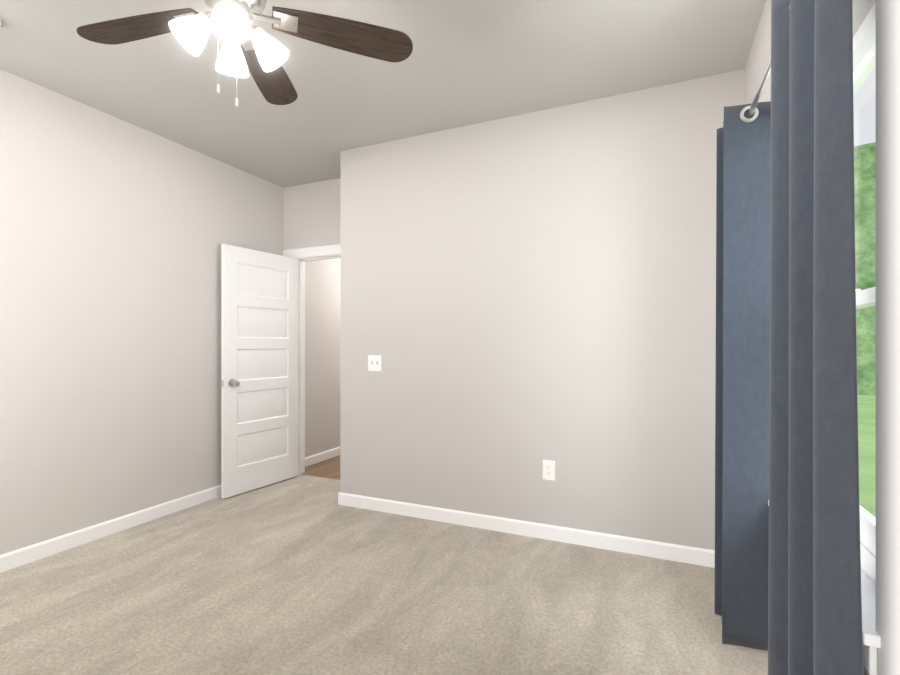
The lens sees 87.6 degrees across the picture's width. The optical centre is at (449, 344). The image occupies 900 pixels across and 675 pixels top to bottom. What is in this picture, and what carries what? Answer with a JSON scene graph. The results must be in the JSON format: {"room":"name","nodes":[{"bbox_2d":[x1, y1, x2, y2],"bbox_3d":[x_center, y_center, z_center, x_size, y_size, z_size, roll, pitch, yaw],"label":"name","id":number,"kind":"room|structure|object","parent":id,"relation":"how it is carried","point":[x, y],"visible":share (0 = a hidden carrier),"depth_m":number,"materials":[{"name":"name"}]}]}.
{"room":"empty bedroom","nodes":[
{"label":"empty bedroom","id":0,"kind":"room"},
{"bbox_2d":[0,69,339,554],"bbox_3d":[-1.708,-0.134,4.375,0.120,2.740,8.000,0,0,24],"label":"wall","id":1,"kind":"structure","parent":0,"point":[115,233],"depth_m":3.09,"materials":[{"name":"grey paint"}]},
{"bbox_2d":[0,485,220,572],"bbox_3d":[-2.403,1.190,2.645,0.013,0.092,4.033,0,0,24],"label":"baseboard","id":2,"kind":"structure","parent":1,"relation":"attached to","point":[13,559],"depth_m":3.00,"materials":[{"name":"white wood"}]},
{"bbox_2d":[305,447,339,466],"bbox_3d":[-0.786,1.190,6.292,0.013,0.092,3.507,0,0,24],"label":"baseboard","id":3,"kind":"structure","parent":1,"relation":"attached to","point":[326,455],"depth_m":4.99,"materials":[{"name":"white wood"}]},
{"bbox_2d":[284,178,339,249],"bbox_3d":[-1.101,-0.134,4.339,1.020,2.740,0.120,0,0,24],"label":"wall","id":4,"kind":"structure","parent":0,"point":[311,214],"depth_m":4.35,"materials":[{"name":"grey paint"}]},
{"bbox_2d":[221,244,297,498],"bbox_3d":[-1.600,0.209,4.066,0.118,2.030,0.772,0,0,30],"label":"door","id":5,"kind":"structure","parent":4,"relation":"in","point":[259,369],"depth_m":4.02,"materials":[{"name":"painted wood"},{"name":"brushed nickel"}]},
{"bbox_2d":[283,244,339,474],"bbox_3d":[-1.101,0.166,4.339,1.020,2.141,0.152,0,0,24],"label":"door frame","id":6,"kind":"structure","parent":4,"relation":"attached to","point":[302,255],"depth_m":4.46,"materials":[{"name":"white wood"}]},
{"bbox_2d":[301,455,339,479],"bbox_3d":[-0.334,1.299,6.070,1.260,0.114,3.787,0,0,24],"label":"floor","id":7,"kind":"structure","parent":0,"point":[329,468],"depth_m":4.68,"materials":[{"name":"brown wood"}]},
{"bbox_2d":[0,0,765,187],"bbox_3d":[0.059,-1.564,3.591,3.987,0.120,8.000,0,0,24],"label":"ceiling","id":8,"kind":"structure","parent":0,"point":[467,62],"depth_m":2.54,"materials":[{"name":"grey paint"}]},
{"bbox_2d":[77,0,412,105],"bbox_3d":[-0.820,-1.190,1.667,1.277,0.629,1.274,0,0,24],"label":"fan","id":9,"kind":"object","parent":8,"relation":"hanging from","point":[260,53],"visible":1,"depth_m":1.77,"materials":[{"name":"brown wood"}]},
{"bbox_2d":[0,475,767,674],"bbox_3d":[-0.708,1.296,1.860,3.987,0.120,4.213,0,0,24],"label":"floor","id":10,"kind":"structure","parent":0,"point":[302,575],"depth_m":2.25,"materials":[{"name":"beige carpet"}]},
{"bbox_2d":[340,69,744,549],"bbox_3d":[0.475,-0.134,3.123,2.847,2.740,0.120,0,0,24],"label":"wall","id":11,"kind":"structure","parent":0,"point":[523,297],"depth_m":3.00,"materials":[{"name":"grey paint"}]},
{"bbox_2d":[368,355,381,370],"bbox_3d":[-0.564,0.136,3.511,0.116,0.118,0.027,0,0,24],"label":"light switch","id":12,"kind":"object","parent":11,"relation":"attached to","point":[374,362],"visible":1,"depth_m":3.51,"materials":[{"name":"white plastic"}]},
{"bbox_2d":[338,492,714,567],"bbox_3d":[0.361,1.190,3.100,2.683,0.092,0.013,0,0,24],"label":"baseboard","id":13,"kind":"structure","parent":11,"relation":"attached to","point":[611,542],"depth_m":2.99,"materials":[{"name":"white wood"}]},
{"bbox_2d":[543,460,554,480],"bbox_3d":[0.628,0.796,2.984,0.078,0.124,0.009,0,0,24],"label":"electrical outlet","id":14,"kind":"object","parent":11,"relation":"attached to","point":[548,469],"visible":1,"depth_m":2.98,"materials":[{"name":"white plastic"}]},
{"bbox_2d":[745,0,899,674],"bbox_3d":[0.957,-0.134,0.896,0.160,2.740,3.560,0,0,24],"label":"wall","id":15,"kind":"structure","parent":0,"point":[888,325],"depth_m":0.97,"materials":[{"name":"grey paint"}]},
{"bbox_2d":[714,0,862,674],"bbox_3d":[1.033,0.109,1.508,0.197,2.230,1.788,0,0,24],"label":"curtain","id":16,"kind":"object","parent":15,"relation":"attached to","point":[787,595],"visible":1,"depth_m":1.15,"materials":[{"name":"blue fabric"}]},
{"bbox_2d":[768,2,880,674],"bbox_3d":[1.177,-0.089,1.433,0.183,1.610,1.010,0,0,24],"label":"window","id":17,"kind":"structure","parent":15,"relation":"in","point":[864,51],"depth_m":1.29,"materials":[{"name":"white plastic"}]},
{"label":"outside","id":18,"kind":"structure","parent":0,"visible":0},
{"bbox_2d":[857,395,875,516],"bbox_3d":[27.730,1.686,9.022,42.103,0.001,57.000,0,0,24],"label":"lawn","id":19,"kind":"structure","parent":18,"point":[871,432],"depth_m":7.43,"materials":[{"name":"green plant"}]},
{"bbox_2d":[854,142,875,395],"bbox_3d":[14.267,-2.264,15.538,41.690,9.000,14.069,0,0,24],"label":"trees","id":20,"kind":"object","parent":19,"relation":"on","point":[861,177],"depth_m":15.80,"materials":[{"name":"green plant"}]}
]}

